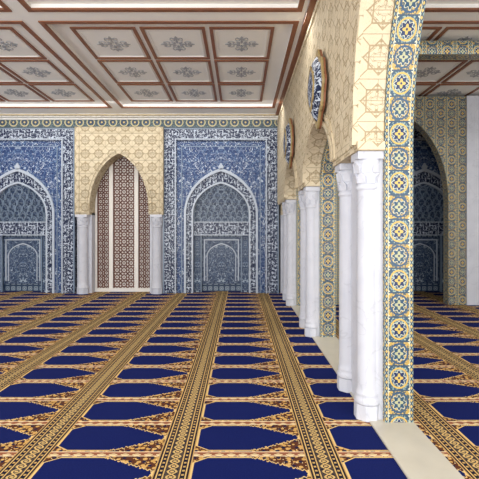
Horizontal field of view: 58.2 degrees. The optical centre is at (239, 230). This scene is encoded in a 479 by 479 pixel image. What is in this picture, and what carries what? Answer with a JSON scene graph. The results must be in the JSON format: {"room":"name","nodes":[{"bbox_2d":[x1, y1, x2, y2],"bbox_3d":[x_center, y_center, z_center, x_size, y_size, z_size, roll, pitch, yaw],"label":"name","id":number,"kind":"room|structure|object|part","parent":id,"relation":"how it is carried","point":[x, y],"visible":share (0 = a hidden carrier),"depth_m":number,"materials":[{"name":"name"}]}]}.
{"room":"mosque","nodes":[
{"label":"mosque","id":0,"kind":"room"},
{"bbox_2d":[0,114,278,115],"bbox_3d":[-3.640,-3.071,11.375,9.320,0.028,0.030,0,0,0],"label":"crown molding","id":1,"kind":"structure","parent":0,"point":[0,114],"depth_m":11.38,"materials":[{"name":"white paint"}]},
{"bbox_2d":[0,290,478,478],"bbox_3d":[-0.350,1.750,4.250,15.900,0.100,16.500,0,0,0],"label":"floor","id":2,"kind":"structure","parent":0,"point":[204,384],"depth_m":4.58,"materials":[{"name":"carpet"}]},
{"bbox_2d":[0,128,76,292],"bbox_3d":[-6.087,-0.555,12.045,3.153,4.510,0.690,0,0,0],"label":"wall panel","id":3,"kind":"object","parent":2,"relation":"on","point":[38,221],"visible":1,"depth_m":11.79,"materials":[{"name":"tile"}]},
{"bbox_3d":[-6.087,0.825,12.110,1.102,1.310,0.080,0,0,0],"label":"panel","id":4,"kind":"part","parent":3,"relation":"part of","materials":[{"name":"tile"}]},
{"bbox_3d":[-6.087,0.815,12.070,0.982,1.170,0.040,0,0,0],"label":"panel frame","id":5,"kind":"part","parent":3,"relation":"part of","materials":[{"name":"tile"}]},
{"bbox_3d":[-6.087,0.172,11.960,1.612,3.055,0.380,0,0,0],"label":"moulding","id":6,"kind":"part","parent":3,"relation":"part of","materials":[{"name":"tile"}]},
{"bbox_3d":[-6.087,-0.007,11.815,2.022,3.415,0.150,0,0,0],"label":"arch moulding","id":7,"kind":"part","parent":3,"relation":"part of","materials":[{"name":"tile"}]},
{"bbox_2d":[77,288,88,293],"bbox_3d":[-4.267,1.630,11.690,0.300,0.140,0.300,0,0,0],"label":"plinth","id":8,"kind":"object","parent":2,"relation":"on","point":[79,291],"visible":0.81,"depth_m":11.55,"materials":[{"name":"white stone"}]},
{"bbox_2d":[77,217,88,288],"bbox_3d":[-4.267,0.593,11.690,0.330,1.934,0.330,0,0,0],"label":"shaft","id":9,"kind":"object","parent":2,"relation":"on","point":[82,229],"visible":0.91,"depth_m":11.58,"materials":[{"name":"white stone"}]},
{"bbox_2d":[75,214,89,216],"bbox_3d":[-4.267,-0.408,11.690,0.319,0.070,0.319,0,0,0],"label":"abacus","id":10,"kind":"object","parent":9,"relation":"on","point":[76,215],"visible":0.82,"depth_m":11.53,"materials":[{"name":"white stone"}]},
{"bbox_2d":[77,218,88,224],"bbox_3d":[-4.267,-0.259,11.690,0.327,0.190,0.327,0,0,0],"label":"capital leaves","id":11,"kind":"object","parent":9,"relation":"attached to","point":[82,220],"visible":0.91,"depth_m":11.56,"materials":[{"name":"white stone"}]},
{"bbox_2d":[77,213,94,292],"bbox_3d":[-4.257,0.603,11.905,0.398,2.194,0.270,0,0,0],"label":"door frame","id":12,"kind":"structure","parent":2,"relation":"on","point":[91,229],"depth_m":11.77,"materials":[{"name":"white stone"}]},
{"bbox_3d":[-4.257,-0.468,11.815,0.397,0.049,0.450,0,0,0],"label":"impost","id":13,"kind":"object","parent":12,"relation":"on","visible":0},
{"bbox_2d":[75,127,163,212],"bbox_3d":[-3.263,-1.652,11.805,2.385,2.317,0.470,0,0,0],"label":"stone surround","id":14,"kind":"object","parent":13,"relation":"on","point":[93,146],"visible":0.84,"depth_m":11.57,"materials":[{"name":"stone"}]},
{"bbox_2d":[85,147,151,212],"bbox_3d":[-3.263,-1.369,11.570,1.790,1.750,0.040,0,0,0],"label":"bead","id":15,"kind":"object","parent":14,"relation":"attached to","point":[118,148],"visible":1,"depth_m":11.55,"materials":[{"name":"stone"}]},
{"bbox_2d":[78,131,158,212],"bbox_3d":[-3.263,-1.592,11.570,2.185,2.197,0.040,0,0,0],"label":"bead","id":16,"kind":"object","parent":14,"relation":"attached to","point":[78,131],"visible":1,"depth_m":11.55,"materials":[{"name":"stone"}]},
{"bbox_2d":[0,120,277,127],"bbox_3d":[-3.640,-2.935,11.880,9.320,0.250,0.420,0,0,0],"label":"frieze band","id":17,"kind":"object","parent":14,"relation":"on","point":[3,123],"visible":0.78,"depth_m":11.67,"materials":[{"name":"tile"}]},
{"bbox_2d":[0,118,277,119],"bbox_3d":[-3.640,-3.058,11.690,9.320,0.085,0.160,0,0,0],"label":"crown molding","id":18,"kind":"structure","parent":17,"relation":"attached to","point":[0,118],"depth_m":11.61,"materials":[{"name":"white paint"}]},
{"bbox_2d":[0,116,277,117],"bbox_3d":[-3.640,-3.070,11.630,9.320,0.060,0.280,0,0,0],"label":"crown molding","id":19,"kind":"structure","parent":18,"relation":"attached to","point":[2,116],"depth_m":11.52,"materials":[{"name":"white paint"}]},
{"bbox_2d":[95,157,149,291],"bbox_3d":[-3.263,-0.250,12.105,1.590,3.900,0.130,0,0,0],"label":"door","id":20,"kind":"structure","parent":2,"relation":"on","point":[136,288],"depth_m":12.12,"materials":[{"name":"white wood"}]},
{"bbox_2d":[97,157,149,287],"bbox_3d":[-3.263,-0.300,12.100,1.514,3.823,0.020,0,0,0],"label":"lattice","id":21,"kind":"object","parent":20,"relation":"attached to","point":[114,165],"visible":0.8,"depth_m":12.09,"materials":[{"name":"brown wood"}]},
{"bbox_2d":[150,217,162,292],"bbox_3d":[-2.269,0.603,11.905,0.398,2.194,0.270,0,0,0],"label":"door frame","id":22,"kind":"structure","parent":2,"relation":"on","point":[150,217],"depth_m":11.77,"materials":[{"name":"white stone"}]},
{"bbox_2d":[151,288,162,293],"bbox_3d":[-2.259,1.630,11.690,0.300,0.140,0.300,0,0,0],"label":"plinth","id":23,"kind":"object","parent":2,"relation":"on","point":[153,291],"visible":0.82,"depth_m":11.56,"materials":[{"name":"white stone"}]},
{"bbox_2d":[151,217,162,288],"bbox_3d":[-2.259,0.593,11.690,0.330,1.934,0.330,0,0,0],"label":"shaft","id":24,"kind":"object","parent":2,"relation":"on","point":[156,229],"visible":0.94,"depth_m":11.58,"materials":[{"name":"white stone"}]},
{"bbox_2d":[150,214,162,216],"bbox_3d":[-2.259,-0.408,11.690,0.319,0.070,0.319,0,0,0],"label":"abacus","id":25,"kind":"object","parent":24,"relation":"on","point":[151,215],"visible":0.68,"depth_m":11.53,"materials":[{"name":"white stone"}]},
{"bbox_2d":[151,218,162,224],"bbox_3d":[-2.259,-0.259,11.690,0.327,0.190,0.327,0,0,0],"label":"capital leaves","id":26,"kind":"object","parent":24,"relation":"attached to","point":[157,221],"visible":0.92,"depth_m":11.56,"materials":[{"name":"white stone"}]},
{"bbox_2d":[163,128,278,292],"bbox_3d":[-0.521,-0.555,12.045,3.153,4.510,0.690,0,0,0],"label":"wall panel","id":27,"kind":"object","parent":2,"relation":"on","point":[221,215],"visible":1,"depth_m":11.79,"materials":[{"name":"tile"}]},
{"bbox_3d":[-0.521,0.172,11.960,1.612,3.055,0.380,0,0,0],"label":"moulding","id":28,"kind":"part","parent":27,"relation":"part of","materials":[{"name":"blue tile"}]},
{"bbox_3d":[-0.521,-0.007,11.815,2.022,3.415,0.150,0,0,0],"label":"arch moulding","id":29,"kind":"part","parent":27,"relation":"part of","materials":[{"name":"tile"}]},
{"bbox_3d":[-0.521,0.825,12.110,1.102,1.310,0.080,0,0,0],"label":"panel","id":30,"kind":"part","parent":27,"relation":"part of","materials":[{"name":"tile"}]},
{"bbox_3d":[-0.521,0.815,12.070,0.982,1.170,0.040,0,0,0],"label":"panel frame","id":31,"kind":"part","parent":27,"relation":"part of","materials":[{"name":"tile"}]},
{"bbox_2d":[280,215,282,292],"bbox_3d":[1.309,0.603,11.905,0.398,2.194,0.270,0,0,0],"label":"column","id":32,"kind":"structure","parent":2,"relation":"on","point":[281,224],"depth_m":11.77,"materials":[{"name":"white stone"}]},
{"bbox_2d":[299,319,304,327],"bbox_3d":[1.167,1.630,7.620,0.229,0.140,0.229,0,0,0],"label":"plinth","id":33,"kind":"object","parent":2,"relation":"on","point":[301,322],"visible":0.32,"depth_m":7.55,"materials":[{"name":"white stone"}]},
{"bbox_2d":[299,194,305,319],"bbox_3d":[1.167,0.460,7.620,0.252,2.200,0.252,0,0,0],"label":"shaft","id":34,"kind":"object","parent":2,"relation":"on","point":[302,316],"visible":0.48,"depth_m":7.54,"materials":[{"name":"white stone"}]},
{"bbox_2d":[298,196,305,206],"bbox_3d":[1.167,-0.525,7.620,0.257,0.190,0.257,0,0,0],"label":"capital leaves","id":35,"kind":"object","parent":34,"relation":"attached to","point":[301,200],"visible":0.39,"depth_m":7.55,"materials":[{"name":"white stone"}]},
{"bbox_2d":[337,376,351,392],"bbox_3d":[1.167,1.630,4.620,0.229,0.140,0.229,0,0,0],"label":"plinth","id":36,"kind":"object","parent":2,"relation":"on","point":[343,385],"visible":0.39,"depth_m":4.53,"materials":[{"name":"white stone"}]},
{"bbox_2d":[337,170,351,379],"bbox_3d":[1.167,0.460,4.620,0.252,2.200,0.252,0,0,0],"label":"shaft","id":37,"kind":"object","parent":2,"relation":"on","point":[344,371],"visible":0.58,"depth_m":4.54,"materials":[{"name":"white stone"}]},
{"bbox_2d":[335,163,351,172],"bbox_3d":[1.167,-0.675,4.620,0.244,0.070,0.244,0,0,0],"label":"abacus","id":38,"kind":"object","parent":37,"relation":"on","point":[342,166],"visible":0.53,"depth_m":4.50,"materials":[{"name":"white stone"}]},
{"bbox_2d":[336,172,351,190],"bbox_3d":[1.167,-0.525,4.620,0.257,0.190,0.257,0,0,0],"label":"capital leaves","id":39,"kind":"object","parent":37,"relation":"attached to","point":[346,178],"visible":0.52,"depth_m":4.52,"materials":[{"name":"white stone"}]},
{"bbox_2d":[291,305,464,478],"bbox_3d":[1.340,1.692,3.895,0.380,0.015,15.790,0,0,0],"label":"marble threshold","id":40,"kind":"object","parent":2,"relation":"on","point":[412,450],"visible":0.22,"depth_m":3.36,"materials":[{"name":"beige stone"}]},
{"bbox_2d":[282,205,286,294],"bbox_3d":[1.167,0.460,10.600,0.252,2.200,0.252,0,0,0],"label":"shaft","id":41,"kind":"object","parent":40,"relation":"on","point":[284,214],"visible":0.41,"depth_m":10.52,"materials":[{"name":"white stone"}]},
{"bbox_2d":[286,300,294,305],"bbox_3d":[1.167,1.630,9.830,0.229,0.140,0.229,0,0,0],"label":"plinth","id":42,"kind":"object","parent":40,"relation":"on","point":[288,302],"visible":0.66,"depth_m":9.72,"materials":[{"name":"white stone"}]},
{"bbox_2d":[286,203,294,299],"bbox_3d":[1.167,0.460,9.830,0.252,2.200,0.252,0,0,0],"label":"shaft","id":43,"kind":"object","parent":40,"relation":"on","point":[290,281],"visible":0.82,"depth_m":9.74,"materials":[{"name":"white stone"}]},
{"bbox_2d":[285,204,294,211],"bbox_3d":[1.167,-0.525,9.830,0.257,0.190,0.257,0,0,0],"label":"capital leaves","id":44,"kind":"object","parent":43,"relation":"attached to","point":[286,205],"visible":0.83,"depth_m":9.73,"materials":[{"name":"white stone"}]},
{"bbox_2d":[285,200,295,202],"bbox_3d":[1.167,-0.675,9.830,0.244,0.070,0.244,0,0,0],"label":"abacus","id":45,"kind":"object","parent":43,"relation":"on","point":[286,201],"visible":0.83,"depth_m":9.71,"materials":[{"name":"white stone"}]},
{"bbox_2d":[278,196,296,204],"bbox_3d":[1.153,-0.750,10.735,0.245,0.080,2.110,0,0,0],"label":"pier impost","id":46,"kind":"object","parent":45,"relation":"on","point":[287,197],"depth_m":9.69,"materials":[{"name":"beige stone"}]},
{"bbox_2d":[293,203,295,304],"bbox_3d":[1.222,0.470,10.765,0.105,2.460,2.050,0,0,0],"label":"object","id":47,"kind":"object","parent":40,"relation":"on","point":[294,212],"visible":0.21,"depth_m":9.74,"materials":[{"name":"white stone"}]},
{"bbox_2d":[304,327,316,336],"bbox_3d":[1.167,1.630,6.980,0.229,0.140,0.229,0,0,0],"label":"plinth","id":48,"kind":"object","parent":40,"relation":"on","point":[308,332],"visible":0.7,"depth_m":6.87,"materials":[{"name":"white stone"}]},
{"bbox_2d":[304,191,317,328],"bbox_3d":[1.167,0.460,6.980,0.252,2.200,0.252,0,0,0],"label":"shaft","id":49,"kind":"object","parent":40,"relation":"on","point":[310,322],"visible":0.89,"depth_m":6.89,"materials":[{"name":"white stone"}]},
{"bbox_2d":[304,192,317,204],"bbox_3d":[1.167,-0.525,6.980,0.257,0.190,0.257,0,0,0],"label":"capital leaves","id":50,"kind":"object","parent":49,"relation":"attached to","point":[306,198],"visible":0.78,"depth_m":6.88,"materials":[{"name":"white stone"}]},
{"bbox_2d":[303,187,319,191],"bbox_3d":[1.167,-0.675,6.980,0.244,0.070,0.244,0,0,0],"label":"abacus","id":51,"kind":"object","parent":49,"relation":"on","point":[304,188],"visible":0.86,"depth_m":6.86,"materials":[{"name":"white stone"}]},
{"bbox_2d":[297,181,319,191],"bbox_3d":[1.153,-0.750,7.300,0.245,0.080,0.940,0,0,0],"label":"pier impost","id":52,"kind":"object","parent":51,"relation":"on","point":[307,183],"depth_m":6.83,"materials":[{"name":"beige stone"}]},
{"bbox_2d":[315,191,319,335],"bbox_3d":[1.222,0.470,7.300,0.105,2.460,0.820,0,0,0],"label":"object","id":53,"kind":"object","parent":40,"relation":"on","point":[317,209],"visible":0.29,"depth_m":6.89,"materials":[{"name":"white stone"}]},
{"bbox_2d":[296,0,425,421],"bbox_3d":[1.400,-0.700,3.895,0.250,4.800,15.790,0,0,0],"label":"lining","id":54,"kind":"object","parent":40,"relation":"on","point":[408,15],"visible":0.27,"depth_m":3.79,"materials":[{"name":"multicoloured tile"}]},
{"bbox_2d":[277,0,394,202],"bbox_3d":[1.147,-1.930,3.895,0.255,2.340,15.790,0,0,0],"label":"stone spandrels","id":55,"kind":"object","parent":54,"relation":"attached to","point":[332,31],"visible":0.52,"depth_m":4.50,"materials":[{"name":"stone"}]},
{"bbox_2d":[283,118,293,168],"bbox_3d":[0.911,-1.680,8.250,0.147,0.974,0.756,0,0,0],"label":"medallion","id":56,"kind":"object","parent":55,"relation":"attached to","point":[288,140],"visible":1,"depth_m":8.06,"materials":[{"name":"blue ceramic"}]},
{"bbox_2d":[284,159,296,196],"bbox_3d":[1.015,-1.125,8.725,0.050,0.730,2.050,0,0,0],"label":"trim","id":57,"kind":"structure","parent":55,"relation":"attached to","point":[287,169],"depth_m":9.27,"materials":[{"name":"stone"}]},
{"bbox_2d":[284,156,297,197],"bbox_3d":[1.020,-1.175,8.725,0.040,0.830,2.210,0,0,0],"label":"trim","id":58,"kind":"structure","parent":55,"relation":"attached to","point":[293,156],"depth_m":7.75,"materials":[{"name":"stone"}]},
{"bbox_2d":[276,0,316,114],"bbox_3d":[0.980,-3.080,3.685,0.080,0.040,15.370,0,0,0],"label":"crown molding","id":59,"kind":"structure","parent":55,"relation":"attached to","point":[312,3],"depth_m":7.17,"materials":[{"name":"brown wood"}]},
{"bbox_2d":[277,0,320,122],"bbox_3d":[1.015,-2.950,3.895,0.030,0.060,15.790,0,0,0],"label":"bead","id":60,"kind":"object","parent":55,"relation":"attached to","point":[318,1],"visible":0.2,"depth_m":7.00,"materials":[{"name":"stone"}]},
{"bbox_2d":[307,49,326,128],"bbox_3d":[0.911,-1.730,5.250,0.147,0.974,0.756,0,0,0],"label":"medallion","id":61,"kind":"object","parent":55,"relation":"attached to","point":[317,78],"visible":1,"depth_m":5.06,"materials":[{"name":"blue ceramic"}]},
{"bbox_2d":[302,113,335,183],"bbox_3d":[1.015,-1.125,5.800,0.050,0.730,2.200,0,0,0],"label":"trim","id":62,"kind":"structure","parent":55,"relation":"attached to","point":[312,129],"depth_m":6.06,"materials":[{"name":"stone"}]},
{"bbox_2d":[349,0,366,147],"bbox_3d":[1.015,-1.895,2.275,0.050,2.270,3.150,0,0,0],"label":"trim","id":63,"kind":"structure","parent":55,"relation":"attached to","point":[362,3],"depth_m":3.73,"materials":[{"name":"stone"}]},
{"bbox_2d":[354,401,378,421],"bbox_3d":[1.167,1.630,3.930,0.229,0.140,0.229,0,0,0],"label":"plinth","id":64,"kind":"object","parent":40,"relation":"on","point":[366,414],"visible":0.7,"depth_m":3.82,"materials":[{"name":"white stone"}]},
{"bbox_2d":[353,159,379,406],"bbox_3d":[1.167,0.460,3.930,0.252,2.200,0.252,0,0,0],"label":"column","id":65,"kind":"structure","parent":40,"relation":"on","point":[365,395],"depth_m":3.84,"materials":[{"name":"white stone"}]},
{"bbox_2d":[353,161,379,184],"bbox_3d":[1.167,-0.525,3.930,0.257,0.190,0.257,0,0,0],"label":"capital leaves","id":66,"kind":"object","parent":65,"relation":"attached to","point":[366,167],"visible":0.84,"depth_m":3.83,"materials":[{"name":"white stone"}]},
{"bbox_2d":[351,151,383,162],"bbox_3d":[1.167,-0.675,3.930,0.244,0.070,0.244,0,0,0],"label":"abacus","id":67,"kind":"object","parent":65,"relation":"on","point":[358,155],"visible":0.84,"depth_m":3.81,"materials":[{"name":"white stone"}]},
{"bbox_2d":[333,141,384,166],"bbox_3d":[1.153,-0.750,4.275,0.245,0.080,0.990,0,0,0],"label":"pier impost","id":68,"kind":"object","parent":67,"relation":"on","point":[361,145],"depth_m":3.78,"materials":[{"name":"beige stone"}]},
{"bbox_2d":[351,159,382,419],"bbox_3d":[1.222,0.470,4.275,0.105,2.460,0.870,0,0,0],"label":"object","id":69,"kind":"object","parent":40,"relation":"on","point":[378,193],"visible":0.29,"depth_m":3.84,"materials":[{"name":"white stone"}]},
{"bbox_2d":[413,128,442,291],"bbox_3d":[5.045,-0.555,12.045,3.153,4.510,0.690,0,0,0],"label":"niche","id":70,"kind":"object","parent":2,"relation":"on","point":[427,182],"visible":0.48,"depth_m":11.96,"materials":[{"name":"tile"}]},
{"bbox_3d":[5.045,0.815,12.070,0.982,1.170,0.040,0,0,0],"label":"panel frame","id":71,"kind":"part","parent":70,"relation":"part of","materials":[{"name":"blue tile"}]},
{"bbox_3d":[5.045,0.825,12.110,1.102,1.310,0.080,0,0,0],"label":"panel","id":72,"kind":"part","parent":70,"relation":"part of","materials":[{"name":"tile"}]},
{"bbox_3d":[5.045,-0.007,11.815,2.022,3.415,0.150,0,0,0],"label":"arch moulding","id":73,"kind":"part","parent":70,"relation":"part of","materials":[{"name":"blue ceramic"}]},
{"bbox_3d":[5.045,0.172,11.960,1.612,3.055,0.380,0,0,0],"label":"moulding","id":74,"kind":"part","parent":70,"relation":"part of","materials":[{"name":"blue ceramic"}]},
{"bbox_2d":[0,0,478,103],"bbox_3d":[-0.350,-3.260,4.250,15.900,0.180,16.500,0,0,0],"label":"ceiling slab","id":75,"kind":"structure","parent":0,"point":[281,35],"depth_m":7.86,"materials":[{"name":"white paint"}]},
{"bbox_2d":[0,39,17,50],"bbox_3d":[-4.052,-3.165,7.285,0.449,0.012,0.449,0,0,45],"label":"ornament","id":76,"kind":"object","parent":75,"relation":"attached to","point":[6,44],"visible":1,"depth_m":7.33,"materials":[{"name":"grey paint"}]},
{"bbox_2d":[4,89,27,96],"bbox_3d":[-5.135,-3.165,9.865,0.449,0.012,0.449,0,0,45],"label":"ornament","id":77,"kind":"object","parent":75,"relation":"attached to","point":[6,92],"visible":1,"depth_m":9.88,"materials":[{"name":"grey paint"}]},
{"bbox_2d":[22,67,50,76],"bbox_3d":[-4.052,-3.165,8.575,0.449,0.012,0.449,0,0,45],"label":"ornament","id":78,"kind":"object","parent":75,"relation":"attached to","point":[31,68],"visible":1,"depth_m":8.57,"materials":[{"name":"grey paint"}]},
{"bbox_2d":[52,89,74,96],"bbox_3d":[-4.052,-3.165,9.865,0.449,0.012,0.449,0,0,45],"label":"ornament","id":79,"kind":"object","parent":75,"relation":"attached to","point":[61,91],"visible":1,"depth_m":9.88,"materials":[{"name":"grey paint"}]},
{"bbox_2d":[97,36,130,51],"bbox_3d":[-2.138,-3.165,7.285,0.449,0.012,0.449,0,0,45],"label":"ornament","id":80,"kind":"object","parent":75,"relation":"attached to","point":[126,44],"visible":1,"depth_m":7.28,"materials":[{"name":"silver metal"}]},
{"bbox_2d":[118,67,146,76],"bbox_3d":[-2.138,-3.165,8.575,0.449,0.012,0.449,0,0,45],"label":"ornament","id":81,"kind":"object","parent":75,"relation":"attached to","point":[128,68],"visible":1,"depth_m":8.57,"materials":[{"name":"grey paint"}]},
{"bbox_2d":[136,89,157,96],"bbox_3d":[-2.138,-3.165,9.865,0.449,0.012,0.449,0,0,45],"label":"ornament","id":82,"kind":"object","parent":75,"relation":"attached to","point":[145,90],"visible":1,"depth_m":9.88,"materials":[{"name":"grey paint"}]},
{"bbox_2d":[161,36,194,50],"bbox_3d":[-1.055,-3.165,7.285,0.449,0.012,0.449,0,0,45],"label":"ornament","id":83,"kind":"object","parent":75,"relation":"attached to","point":[190,44],"visible":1,"depth_m":7.28,"materials":[{"name":"silver metal"}]},
{"bbox_2d":[173,67,201,77],"bbox_3d":[-1.055,-3.165,8.575,0.449,0.012,0.449,0,0,45],"label":"ornament","id":84,"kind":"object","parent":75,"relation":"attached to","point":[184,68],"visible":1,"depth_m":8.57,"materials":[{"name":"grey paint"}]},
{"bbox_2d":[183,89,204,96],"bbox_3d":[-1.055,-3.165,9.865,0.449,0.012,0.449,0,0,45],"label":"ornament","id":85,"kind":"object","parent":75,"relation":"attached to","point":[193,90],"visible":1,"depth_m":9.88,"materials":[{"name":"grey paint"}]},
{"bbox_2d":[0,0,478,113],"bbox_3d":[-0.350,-3.135,4.250,15.900,0.070,16.500,0,0,0],"label":"beams","id":86,"kind":"structure","parent":75,"relation":"attached to","point":[19,13],"depth_m":6.77,"materials":[{"name":"white paint"}]},
{"bbox_2d":[0,0,478,107],"bbox_3d":[-0.710,-3.127,3.775,12.700,0.085,14.070,0,0,0],"label":"trim","id":87,"kind":"structure","parent":86,"relation":"attached to","point":[23,3],"depth_m":7.85,"materials":[{"name":"brown wood"}]},
{"bbox_2d":[227,67,255,77],"bbox_3d":[0.028,-3.165,8.575,0.449,0.012,0.449,0,0,45],"label":"ornament","id":88,"kind":"object","parent":75,"relation":"attached to","point":[241,68],"visible":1,"depth_m":8.57,"materials":[{"name":"grey paint"}]},
{"bbox_2d":[230,89,252,96],"bbox_3d":[0.028,-3.165,9.865,0.449,0.012,0.449,0,0,45],"label":"ornament","id":89,"kind":"object","parent":75,"relation":"attached to","point":[240,90],"visible":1,"depth_m":9.88,"materials":[{"name":"grey paint"}]},
{"bbox_2d":[225,36,258,51],"bbox_3d":[0.028,-3.165,7.285,0.449,0.012,0.449,0,0,45],"label":"ornament","id":90,"kind":"object","parent":75,"relation":"attached to","point":[241,38],"visible":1,"depth_m":7.28,"materials":[{"name":"silver metal"}]},
{"bbox_2d":[417,67,440,77],"bbox_3d":[3.715,-3.165,8.575,0.449,0.012,0.449,0,0,45],"label":"ornament","id":91,"kind":"object","parent":75,"relation":"attached to","point":[431,68],"visible":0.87,"depth_m":8.57,"materials":[{"name":"grey paint"}]},
{"bbox_2d":[437,89,460,95],"bbox_3d":[4.798,-3.165,9.865,0.449,0.012,0.449,0,0,45],"label":"ornament","id":92,"kind":"object","parent":75,"relation":"attached to","point":[451,91],"visible":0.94,"depth_m":9.84,"materials":[{"name":"grey paint"}]},
{"bbox_2d":[458,37,471,40],"bbox_3d":[3.715,-3.165,7.285,0.449,0.012,0.449,0,0,45],"label":"ornament","id":93,"kind":"object","parent":75,"relation":"attached to","point":[465,38],"visible":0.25,"depth_m":7.09,"materials":[{"name":"silver metal"}]},
{"bbox_2d":[466,70,478,77],"bbox_3d":[4.798,-3.165,8.575,0.449,0.012,0.449,0,0,45],"label":"ornament","id":94,"kind":"object","parent":75,"relation":"attached to","point":[472,72],"visible":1,"depth_m":8.62,"materials":[{"name":"grey paint"}]},
{"bbox_2d":[279,205,279,289],"bbox_3d":[-0.350,-0.760,12.500,15.900,4.920,0.200,0,0,0],"label":"wall","id":95,"kind":"structure","parent":0,"point":[279,205],"depth_m":12.40,"materials":[{"name":"white paint"}]},
{"bbox_2d":[336,96,478,304],"bbox_3d":[4.562,-0.700,10.000,6.075,4.800,0.300,0,0,0],"label":"wall","id":96,"kind":"structure","parent":0,"point":[449,125],"depth_m":9.90,"materials":[{"name":"tile"}]},
{"bbox_3d":[7.675,-0.760,4.250,0.150,4.920,16.500,0,0,0],"label":"wall","id":97,"kind":"structure","parent":0,"visible":0},
{"bbox_2d":[418,41,478,59],"bbox_3d":[4.562,-2.990,7.125,6.075,0.220,0.250,0,0,0],"label":"trim","id":98,"kind":"structure","parent":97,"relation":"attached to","point":[428,50],"depth_m":7.00,"materials":[{"name":"tile"}]}
]}

